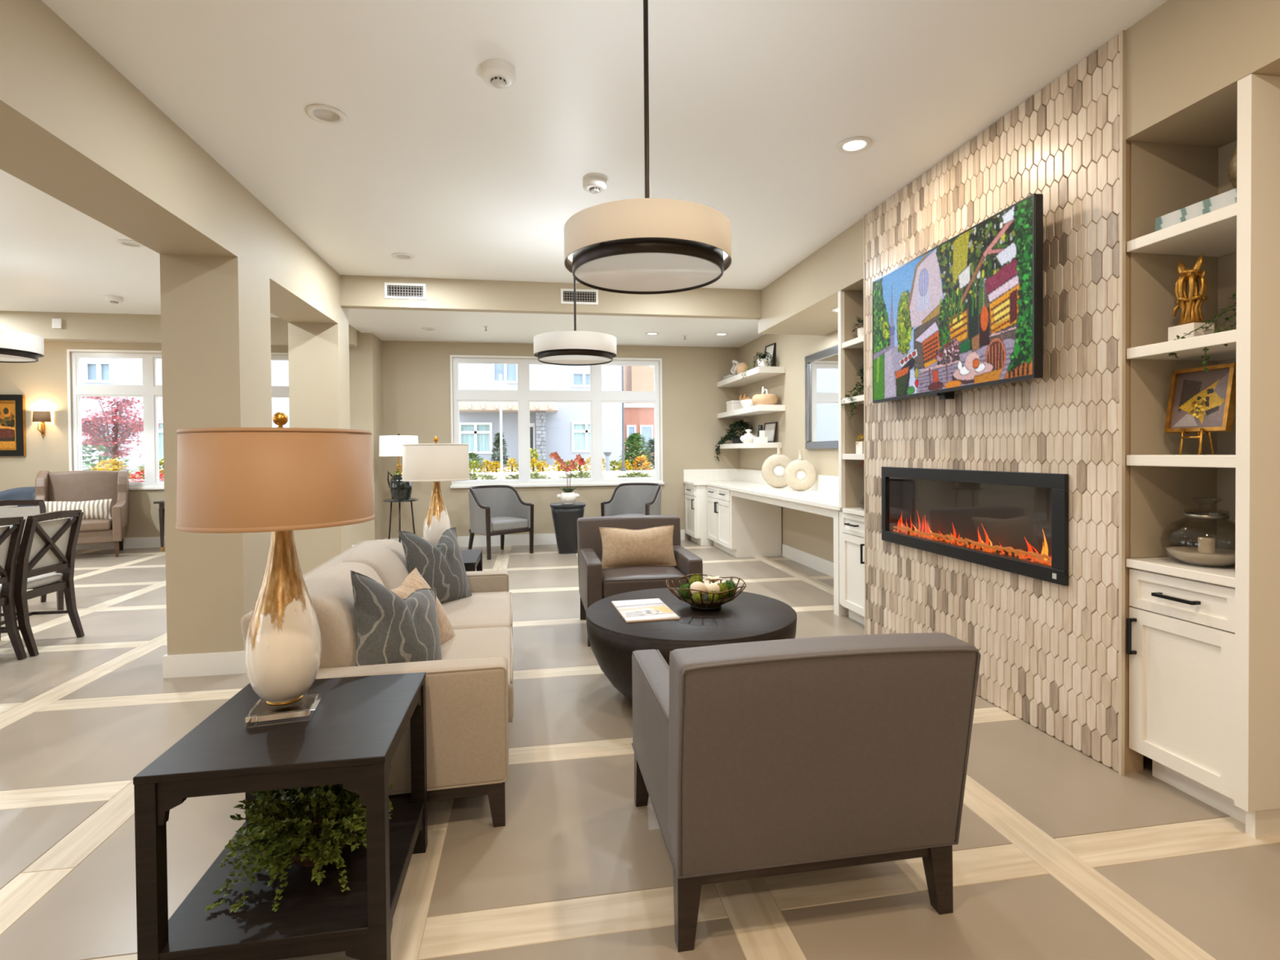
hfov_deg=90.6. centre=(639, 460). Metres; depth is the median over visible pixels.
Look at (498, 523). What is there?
seat cushion
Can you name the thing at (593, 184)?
smoke detector
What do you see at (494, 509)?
armchair
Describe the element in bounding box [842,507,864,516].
countertop
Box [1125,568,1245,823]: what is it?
base cabinet
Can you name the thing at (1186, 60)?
bulkhead
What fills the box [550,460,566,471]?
shrub
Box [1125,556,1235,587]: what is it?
countertop
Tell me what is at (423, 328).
recessed light
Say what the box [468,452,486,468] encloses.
shrub
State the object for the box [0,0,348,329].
beam
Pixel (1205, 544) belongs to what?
candle
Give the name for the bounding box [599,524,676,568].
throw pillow
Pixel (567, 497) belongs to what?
potted orchid
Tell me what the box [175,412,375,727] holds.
table lamp
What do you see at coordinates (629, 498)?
armchair
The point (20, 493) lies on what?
chair
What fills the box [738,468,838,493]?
backsplash
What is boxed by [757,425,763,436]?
bottle
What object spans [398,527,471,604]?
throw pillow
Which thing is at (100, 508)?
throw pillow
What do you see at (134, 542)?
baseboard
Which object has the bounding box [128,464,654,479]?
ground
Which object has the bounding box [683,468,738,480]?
backsplash
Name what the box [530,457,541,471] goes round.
shrub
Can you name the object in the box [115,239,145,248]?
recessed light
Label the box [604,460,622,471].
shrub
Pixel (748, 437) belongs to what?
lidded jar
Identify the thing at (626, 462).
shrub
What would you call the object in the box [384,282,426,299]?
air vent
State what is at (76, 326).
bulkhead
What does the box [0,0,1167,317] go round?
ceiling
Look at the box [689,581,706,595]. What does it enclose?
pod
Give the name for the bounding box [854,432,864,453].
potted plant
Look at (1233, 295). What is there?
plant
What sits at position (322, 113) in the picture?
recessed light
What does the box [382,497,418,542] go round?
table
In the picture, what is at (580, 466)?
shrub
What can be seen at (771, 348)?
photo frame
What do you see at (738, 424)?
potted plant
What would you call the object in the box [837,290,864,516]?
bookcase
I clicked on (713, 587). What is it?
pod
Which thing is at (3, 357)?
diffuser
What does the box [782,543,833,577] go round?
baseboard
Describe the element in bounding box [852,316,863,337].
succulent pot
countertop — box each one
[683,468,864,517]
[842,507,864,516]
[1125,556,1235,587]
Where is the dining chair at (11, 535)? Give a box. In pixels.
[0,516,26,659]
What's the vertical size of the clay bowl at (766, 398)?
0.140 m
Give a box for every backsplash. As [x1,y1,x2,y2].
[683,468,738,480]
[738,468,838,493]
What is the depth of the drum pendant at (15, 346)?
5.07 m
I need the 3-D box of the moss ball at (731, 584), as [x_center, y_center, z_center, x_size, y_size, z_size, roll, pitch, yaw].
[0.479,0.685,3.396,0.091,0.090,0.092,-1,1,-10]
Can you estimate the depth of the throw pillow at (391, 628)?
2.33 m
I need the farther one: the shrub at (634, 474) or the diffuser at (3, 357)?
the shrub at (634, 474)
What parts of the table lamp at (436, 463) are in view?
lamp shade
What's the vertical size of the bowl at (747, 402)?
0.115 m
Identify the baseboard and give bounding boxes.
[18,536,164,550]
[386,529,684,546]
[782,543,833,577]
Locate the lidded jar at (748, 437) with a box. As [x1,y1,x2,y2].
[739,429,756,443]
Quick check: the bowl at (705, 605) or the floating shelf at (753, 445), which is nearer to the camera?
the bowl at (705, 605)
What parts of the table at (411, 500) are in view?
leg, leg, leg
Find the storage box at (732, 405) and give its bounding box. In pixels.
[726,400,742,411]
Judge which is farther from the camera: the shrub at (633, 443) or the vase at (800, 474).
the shrub at (633, 443)
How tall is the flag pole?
2.035 m
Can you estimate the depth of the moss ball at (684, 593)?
3.33 m
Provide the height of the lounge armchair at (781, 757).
0.790 m
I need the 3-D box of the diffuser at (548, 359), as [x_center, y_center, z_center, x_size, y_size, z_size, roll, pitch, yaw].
[-0.479,-0.754,4.702,0.543,0.004,0.543,-1,1,-10]
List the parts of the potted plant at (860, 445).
pot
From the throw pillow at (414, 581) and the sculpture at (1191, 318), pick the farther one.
the throw pillow at (414, 581)
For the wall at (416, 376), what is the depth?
8.96 m
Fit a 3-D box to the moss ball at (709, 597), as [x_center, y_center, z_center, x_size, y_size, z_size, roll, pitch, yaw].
[0.382,0.713,3.299,0.073,0.072,0.073,-1,1,-10]
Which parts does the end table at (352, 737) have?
leg, leg, leg, leg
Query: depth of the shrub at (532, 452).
17.71 m
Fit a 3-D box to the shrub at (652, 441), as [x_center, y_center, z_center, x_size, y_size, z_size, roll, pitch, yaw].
[0.384,-0.154,15.465,0.864,0.834,0.871,-1,1,-10]
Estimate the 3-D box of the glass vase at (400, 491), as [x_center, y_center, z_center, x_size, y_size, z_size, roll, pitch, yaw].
[-2.925,0.305,7.746,0.260,0.377,0.260,0,1,33]
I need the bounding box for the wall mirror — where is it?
[804,344,838,449]
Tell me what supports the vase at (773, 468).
on the countertop at (822, 498)
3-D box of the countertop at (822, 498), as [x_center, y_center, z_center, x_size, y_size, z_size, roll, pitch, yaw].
[1.437,0.292,7.132,0.859,0.275,4.519,-1,1,-10]
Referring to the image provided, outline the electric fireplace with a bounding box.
[881,466,1068,586]
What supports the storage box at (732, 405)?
on the floating shelf at (757, 410)
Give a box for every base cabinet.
[684,483,713,545]
[706,485,782,557]
[839,511,864,625]
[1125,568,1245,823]
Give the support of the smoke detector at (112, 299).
attached to the ceiling at (752, 103)
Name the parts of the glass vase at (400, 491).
handle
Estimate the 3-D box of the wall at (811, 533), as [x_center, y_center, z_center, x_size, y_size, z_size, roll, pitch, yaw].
[2.607,-0.267,3.200,0.150,3.000,12.950,-1,1,-10]
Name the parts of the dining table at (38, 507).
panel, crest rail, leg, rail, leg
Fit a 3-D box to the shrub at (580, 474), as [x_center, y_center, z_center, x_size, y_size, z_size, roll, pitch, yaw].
[-1.041,0.282,11.305,0.875,0.204,0.966,-1,1,-10]
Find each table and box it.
[0,499,63,610]
[0,505,17,507]
[133,671,427,959]
[153,500,164,551]
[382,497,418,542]
[460,549,482,571]
[550,502,585,554]
[585,587,796,702]
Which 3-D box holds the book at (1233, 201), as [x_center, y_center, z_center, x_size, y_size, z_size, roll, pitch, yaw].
[2.113,-0.875,2.286,0.255,0.031,0.297,-1,1,-10]
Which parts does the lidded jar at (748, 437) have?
lid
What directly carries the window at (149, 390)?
in the wall at (42, 383)
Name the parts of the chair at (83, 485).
wing arm, backrest, seat, leg, arm, wing arm, leg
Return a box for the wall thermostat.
[52,318,62,328]
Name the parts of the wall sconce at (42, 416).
arm, lamp shade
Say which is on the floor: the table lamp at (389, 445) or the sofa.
the sofa
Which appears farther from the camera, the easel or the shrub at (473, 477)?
the shrub at (473, 477)
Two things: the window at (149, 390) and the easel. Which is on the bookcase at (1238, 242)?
the easel
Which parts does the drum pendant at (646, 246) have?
rod, lamp shade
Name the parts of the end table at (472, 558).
leg, leg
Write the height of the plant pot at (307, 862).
0.065 m
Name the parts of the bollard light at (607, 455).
post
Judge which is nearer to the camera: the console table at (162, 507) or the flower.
the flower
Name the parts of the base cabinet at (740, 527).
drawer, door, handle, drawer, door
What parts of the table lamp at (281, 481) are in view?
lamp shade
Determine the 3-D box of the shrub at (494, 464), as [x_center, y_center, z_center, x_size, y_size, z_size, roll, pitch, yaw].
[-3.069,0.146,13.580,0.462,0.294,0.439,-1,1,-10]
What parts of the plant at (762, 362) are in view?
pot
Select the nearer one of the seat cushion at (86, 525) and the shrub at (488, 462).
the seat cushion at (86, 525)
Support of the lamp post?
on the path
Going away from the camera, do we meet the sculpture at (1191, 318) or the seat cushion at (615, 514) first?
the sculpture at (1191, 318)
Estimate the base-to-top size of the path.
0.144 m
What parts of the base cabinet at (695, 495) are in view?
drawer, door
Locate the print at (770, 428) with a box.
[764,423,775,440]
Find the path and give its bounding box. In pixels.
[128,470,654,481]
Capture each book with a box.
[1155,187,1236,226]
[1155,197,1236,231]
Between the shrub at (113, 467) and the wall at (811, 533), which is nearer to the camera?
the wall at (811, 533)
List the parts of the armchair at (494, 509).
leg, post, seat rail, rail, leg, post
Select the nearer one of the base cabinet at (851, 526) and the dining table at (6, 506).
the base cabinet at (851, 526)
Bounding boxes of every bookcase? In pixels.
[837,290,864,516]
[1125,73,1279,838]
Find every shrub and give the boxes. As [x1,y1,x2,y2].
[82,437,136,474]
[84,457,137,479]
[128,458,164,479]
[128,469,164,481]
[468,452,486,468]
[469,460,483,472]
[469,472,502,479]
[479,459,495,472]
[487,461,506,472]
[490,432,508,466]
[502,470,551,479]
[503,457,518,471]
[512,463,533,471]
[529,448,542,464]
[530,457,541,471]
[534,461,550,471]
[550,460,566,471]
[558,471,604,478]
[565,460,577,471]
[575,459,587,471]
[582,457,591,471]
[602,457,605,470]
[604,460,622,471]
[614,471,654,477]
[616,459,633,470]
[617,431,653,470]
[631,454,653,470]
[642,437,654,468]
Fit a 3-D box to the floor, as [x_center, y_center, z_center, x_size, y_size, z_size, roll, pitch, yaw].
[-2.970,1.388,2.761,11.030,0.200,13.600,-1,1,-10]
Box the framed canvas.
[1164,362,1235,433]
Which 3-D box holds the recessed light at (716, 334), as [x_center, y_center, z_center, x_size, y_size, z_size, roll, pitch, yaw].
[1.067,-1.655,8.304,0.180,0.008,0.180,-1,1,-10]
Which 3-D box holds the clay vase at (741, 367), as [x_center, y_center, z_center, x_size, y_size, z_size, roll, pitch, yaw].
[1.387,-1.231,8.535,0.176,0.165,0.176,-1,1,-10]
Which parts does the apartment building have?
pane, pane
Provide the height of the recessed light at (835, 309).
0.008 m
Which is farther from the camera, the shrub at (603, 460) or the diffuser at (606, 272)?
the shrub at (603, 460)
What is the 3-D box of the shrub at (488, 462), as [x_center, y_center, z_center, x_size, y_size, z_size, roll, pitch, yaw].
[-3.284,0.144,13.603,0.387,0.331,0.398,-1,1,-10]
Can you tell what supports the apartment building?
on the ground
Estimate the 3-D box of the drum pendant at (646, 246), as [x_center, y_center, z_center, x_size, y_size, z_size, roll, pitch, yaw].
[0.022,-1.144,2.145,0.564,1.032,0.564,-1,1,-10]
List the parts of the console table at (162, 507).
leg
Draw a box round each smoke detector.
[105,295,123,303]
[480,58,515,88]
[582,176,606,193]
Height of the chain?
0.116 m
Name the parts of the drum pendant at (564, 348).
rod, lamp shade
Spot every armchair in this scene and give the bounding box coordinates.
[467,484,533,559]
[577,515,702,646]
[600,482,661,516]
[631,632,981,952]
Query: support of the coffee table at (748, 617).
on the floor
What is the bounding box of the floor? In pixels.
[0,539,1279,959]
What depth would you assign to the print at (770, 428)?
8.06 m
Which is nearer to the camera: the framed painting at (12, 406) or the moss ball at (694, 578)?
the moss ball at (694, 578)
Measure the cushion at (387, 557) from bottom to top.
0.365 m
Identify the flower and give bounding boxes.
[703,575,723,582]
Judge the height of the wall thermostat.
0.110 m
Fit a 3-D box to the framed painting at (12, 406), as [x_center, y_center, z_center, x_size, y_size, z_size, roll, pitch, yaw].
[-8.918,-0.477,8.606,0.954,0.840,0.048,-1,1,-10]
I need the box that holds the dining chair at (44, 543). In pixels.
[0,509,84,656]
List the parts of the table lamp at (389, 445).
lamp shade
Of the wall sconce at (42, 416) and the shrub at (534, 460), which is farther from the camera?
the shrub at (534, 460)
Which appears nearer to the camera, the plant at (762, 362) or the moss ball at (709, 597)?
the moss ball at (709, 597)
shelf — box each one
[158,797,424,959]
[716,366,785,387]
[717,404,785,418]
[717,442,782,448]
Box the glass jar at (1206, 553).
[1160,497,1235,566]
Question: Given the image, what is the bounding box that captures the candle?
[1197,537,1214,553]
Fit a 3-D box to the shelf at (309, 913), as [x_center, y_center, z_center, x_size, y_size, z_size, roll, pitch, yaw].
[-0.922,1.126,1.767,0.531,0.016,0.585,-1,1,-10]
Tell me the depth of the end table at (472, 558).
4.47 m
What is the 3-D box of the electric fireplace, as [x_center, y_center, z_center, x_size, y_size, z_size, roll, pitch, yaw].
[1.780,0.292,3.474,0.131,0.486,1.464,-1,1,-10]
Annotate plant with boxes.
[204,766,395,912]
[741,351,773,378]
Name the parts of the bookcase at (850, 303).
panel, shelf, shelf, shelf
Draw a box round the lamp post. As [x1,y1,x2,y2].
[620,365,626,471]
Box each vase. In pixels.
[386,470,412,501]
[736,362,749,373]
[761,443,792,488]
[784,450,817,490]
[1227,145,1236,188]
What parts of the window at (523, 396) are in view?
sash, sash, sill, sash, sash, sash, sash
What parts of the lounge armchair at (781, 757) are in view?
leg, arm, leg, rail, leg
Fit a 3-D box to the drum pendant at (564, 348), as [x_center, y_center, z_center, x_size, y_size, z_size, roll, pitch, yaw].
[-0.483,-1.216,4.696,0.612,0.948,0.612,-1,1,-10]
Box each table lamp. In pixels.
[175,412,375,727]
[378,434,417,475]
[401,436,470,546]
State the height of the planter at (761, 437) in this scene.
0.220 m
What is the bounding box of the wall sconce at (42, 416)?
[32,410,51,439]
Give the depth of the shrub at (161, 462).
11.55 m
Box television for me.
[871,193,1043,403]
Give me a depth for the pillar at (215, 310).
3.74 m
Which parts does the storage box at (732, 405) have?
lid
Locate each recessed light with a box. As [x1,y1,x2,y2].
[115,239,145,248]
[305,103,346,124]
[391,253,414,260]
[421,327,436,330]
[644,332,658,335]
[714,333,728,335]
[831,307,837,311]
[836,136,872,153]
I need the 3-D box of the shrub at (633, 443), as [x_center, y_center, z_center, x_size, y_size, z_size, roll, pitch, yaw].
[-0.117,-0.194,14.798,0.838,0.953,0.924,0,1,22]
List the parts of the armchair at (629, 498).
post, rail, post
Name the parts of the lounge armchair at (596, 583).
leg, leg, arm, arm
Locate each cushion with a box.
[80,516,112,531]
[304,562,384,668]
[342,539,409,589]
[440,626,513,722]
[441,591,512,631]
[491,516,528,531]
[602,564,687,598]
[613,513,644,515]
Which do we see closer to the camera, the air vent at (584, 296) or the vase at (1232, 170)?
the vase at (1232, 170)
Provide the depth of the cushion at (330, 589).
2.25 m
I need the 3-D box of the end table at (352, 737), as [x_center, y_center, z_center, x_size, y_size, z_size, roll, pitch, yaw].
[-0.923,0.995,1.765,0.539,0.577,0.593,-1,1,-10]
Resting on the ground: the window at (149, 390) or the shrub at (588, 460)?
the shrub at (588, 460)
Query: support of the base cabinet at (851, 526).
on the floor
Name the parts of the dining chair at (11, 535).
rail, rail, panel, crest rail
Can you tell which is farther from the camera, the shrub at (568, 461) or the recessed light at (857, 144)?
the shrub at (568, 461)
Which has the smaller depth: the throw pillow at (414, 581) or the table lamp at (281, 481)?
the table lamp at (281, 481)
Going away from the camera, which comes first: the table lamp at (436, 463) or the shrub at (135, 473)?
the table lamp at (436, 463)
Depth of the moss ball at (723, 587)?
3.33 m
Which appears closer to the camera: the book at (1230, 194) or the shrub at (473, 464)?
the book at (1230, 194)
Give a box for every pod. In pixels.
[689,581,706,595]
[706,582,719,592]
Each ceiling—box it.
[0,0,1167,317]
[348,308,764,347]
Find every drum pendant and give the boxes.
[0,328,44,362]
[533,278,616,365]
[564,0,731,294]
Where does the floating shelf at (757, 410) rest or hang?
attached to the wall at (811, 533)
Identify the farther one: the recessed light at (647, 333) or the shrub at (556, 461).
the shrub at (556, 461)
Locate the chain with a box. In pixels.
[739,393,751,400]
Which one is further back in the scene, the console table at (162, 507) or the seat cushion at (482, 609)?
the console table at (162, 507)
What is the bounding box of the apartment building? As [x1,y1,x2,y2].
[623,365,654,461]
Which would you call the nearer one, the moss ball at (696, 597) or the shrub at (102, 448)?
the moss ball at (696, 597)
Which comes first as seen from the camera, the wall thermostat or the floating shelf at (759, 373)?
the wall thermostat
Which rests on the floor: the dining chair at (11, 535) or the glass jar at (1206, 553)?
the dining chair at (11, 535)
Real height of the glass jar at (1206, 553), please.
0.245 m
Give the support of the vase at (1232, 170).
on the book at (1230, 194)
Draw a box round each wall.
[0,340,288,537]
[382,340,739,539]
[738,329,1173,561]
[862,30,1143,775]
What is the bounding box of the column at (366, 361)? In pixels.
[349,329,385,545]
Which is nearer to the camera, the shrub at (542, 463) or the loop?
the loop
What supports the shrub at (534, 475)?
on the ground
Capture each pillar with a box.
[160,253,271,678]
[288,322,351,575]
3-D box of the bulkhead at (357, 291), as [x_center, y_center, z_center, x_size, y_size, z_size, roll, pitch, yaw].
[-0.754,-1.569,6.136,4.014,0.278,0.110,-1,1,-10]
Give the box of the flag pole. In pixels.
[498,373,502,473]
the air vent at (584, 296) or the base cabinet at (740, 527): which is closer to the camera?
the air vent at (584, 296)
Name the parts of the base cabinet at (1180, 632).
handle, handle, drawer, door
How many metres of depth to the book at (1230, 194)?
2.26 m
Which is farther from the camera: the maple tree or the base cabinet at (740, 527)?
the maple tree
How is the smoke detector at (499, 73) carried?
attached to the ceiling at (752, 103)
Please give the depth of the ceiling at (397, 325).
7.76 m
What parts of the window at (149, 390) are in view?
sash, sash, sill, sash, sash, sash, sash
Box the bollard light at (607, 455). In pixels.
[603,452,612,471]
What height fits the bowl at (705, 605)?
0.143 m
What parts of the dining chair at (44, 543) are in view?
leg, leg, seat, rail, rail, rail, panel, crest rail, leg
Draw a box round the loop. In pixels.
[761,386,768,394]
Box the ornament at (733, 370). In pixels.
[730,360,739,374]
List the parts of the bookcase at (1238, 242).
shelf, shelf, shelf, panel, panel, panel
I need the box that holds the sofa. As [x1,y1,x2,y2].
[240,539,513,827]
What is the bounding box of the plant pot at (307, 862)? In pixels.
[291,819,353,866]
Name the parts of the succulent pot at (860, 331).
pot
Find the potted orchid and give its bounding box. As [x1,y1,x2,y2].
[548,451,585,504]
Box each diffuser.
[0,354,36,361]
[538,355,611,364]
[574,253,720,291]
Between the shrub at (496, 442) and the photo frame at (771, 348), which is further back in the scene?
the shrub at (496, 442)
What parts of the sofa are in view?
arm, rail, arm, leg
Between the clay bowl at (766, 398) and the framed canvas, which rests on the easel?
the framed canvas
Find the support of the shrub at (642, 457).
on the ground
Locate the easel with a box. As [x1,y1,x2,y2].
[1178,400,1214,454]
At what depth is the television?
3.19 m
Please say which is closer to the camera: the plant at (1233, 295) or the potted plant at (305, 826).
the potted plant at (305, 826)
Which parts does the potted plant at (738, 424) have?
pot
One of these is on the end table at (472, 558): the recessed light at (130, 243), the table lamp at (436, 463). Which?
the table lamp at (436, 463)
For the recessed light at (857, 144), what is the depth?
3.38 m
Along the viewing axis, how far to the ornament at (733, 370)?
9.02 m
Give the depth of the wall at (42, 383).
8.76 m
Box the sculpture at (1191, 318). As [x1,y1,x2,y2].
[1168,254,1214,341]
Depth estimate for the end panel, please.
4.98 m
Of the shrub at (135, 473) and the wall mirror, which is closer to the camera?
the wall mirror
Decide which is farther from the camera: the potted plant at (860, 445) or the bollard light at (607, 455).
the bollard light at (607, 455)
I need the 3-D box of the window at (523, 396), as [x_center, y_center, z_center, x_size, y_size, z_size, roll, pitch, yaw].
[-1.146,-0.552,9.004,3.005,1.835,0.150,-1,1,-10]
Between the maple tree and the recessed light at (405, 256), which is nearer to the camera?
the recessed light at (405, 256)
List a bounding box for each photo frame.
[763,422,777,442]
[764,342,776,366]
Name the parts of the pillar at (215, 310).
baseboard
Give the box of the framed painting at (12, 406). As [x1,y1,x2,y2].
[0,394,26,456]
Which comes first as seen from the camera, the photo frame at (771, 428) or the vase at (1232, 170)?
the vase at (1232, 170)
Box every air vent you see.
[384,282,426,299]
[560,288,598,305]
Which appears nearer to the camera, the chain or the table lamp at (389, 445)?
the table lamp at (389, 445)
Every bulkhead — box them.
[0,311,356,346]
[339,275,761,319]
[758,0,1279,335]
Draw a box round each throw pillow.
[44,498,111,520]
[350,570,441,666]
[390,567,455,644]
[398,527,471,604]
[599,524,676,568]
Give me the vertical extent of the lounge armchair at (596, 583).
0.790 m
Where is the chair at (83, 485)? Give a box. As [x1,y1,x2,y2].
[35,469,128,557]
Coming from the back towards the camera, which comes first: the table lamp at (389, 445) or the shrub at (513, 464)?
the shrub at (513, 464)
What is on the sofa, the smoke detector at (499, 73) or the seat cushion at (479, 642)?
the seat cushion at (479, 642)
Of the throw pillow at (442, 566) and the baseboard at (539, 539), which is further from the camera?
the baseboard at (539, 539)
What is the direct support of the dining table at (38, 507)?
on the floor
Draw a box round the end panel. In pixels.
[833,510,848,616]
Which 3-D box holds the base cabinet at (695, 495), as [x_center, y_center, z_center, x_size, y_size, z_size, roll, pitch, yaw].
[1.100,0.749,9.059,0.866,0.833,0.580,-1,1,-10]
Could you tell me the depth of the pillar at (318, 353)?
5.66 m
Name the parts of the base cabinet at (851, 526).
handle, drawer, door, handle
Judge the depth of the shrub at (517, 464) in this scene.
13.50 m
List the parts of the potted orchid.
flower, stem, flower, pot, flower, flower, flower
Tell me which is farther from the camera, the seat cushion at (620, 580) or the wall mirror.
the wall mirror
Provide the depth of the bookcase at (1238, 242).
2.19 m
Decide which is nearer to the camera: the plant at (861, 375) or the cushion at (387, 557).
the cushion at (387, 557)
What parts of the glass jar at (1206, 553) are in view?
lid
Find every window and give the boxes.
[66,349,288,489]
[449,355,664,488]
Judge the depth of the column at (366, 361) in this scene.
8.04 m
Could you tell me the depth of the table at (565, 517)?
8.06 m
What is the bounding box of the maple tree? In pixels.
[80,396,160,469]
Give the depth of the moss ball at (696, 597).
3.27 m
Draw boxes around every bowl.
[666,573,746,611]
[739,399,755,408]
[751,393,777,405]
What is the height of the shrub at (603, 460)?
0.351 m
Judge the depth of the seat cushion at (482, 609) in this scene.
3.31 m
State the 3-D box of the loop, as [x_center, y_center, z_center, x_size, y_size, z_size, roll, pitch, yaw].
[1.547,-0.805,7.858,0.022,0.232,0.202,-1,1,-10]
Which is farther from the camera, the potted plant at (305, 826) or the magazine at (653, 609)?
the magazine at (653, 609)
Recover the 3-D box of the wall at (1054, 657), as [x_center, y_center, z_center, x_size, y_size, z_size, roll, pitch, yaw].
[1.790,-0.228,3.471,0.116,2.930,1.969,-1,1,-10]
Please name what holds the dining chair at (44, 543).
on the floor
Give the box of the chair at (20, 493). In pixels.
[0,486,35,507]
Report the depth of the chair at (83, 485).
8.41 m
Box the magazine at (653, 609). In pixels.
[611,598,679,622]
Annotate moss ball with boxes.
[677,582,693,599]
[688,573,704,584]
[691,591,703,604]
[706,591,719,601]
[716,582,728,598]
[724,579,737,595]

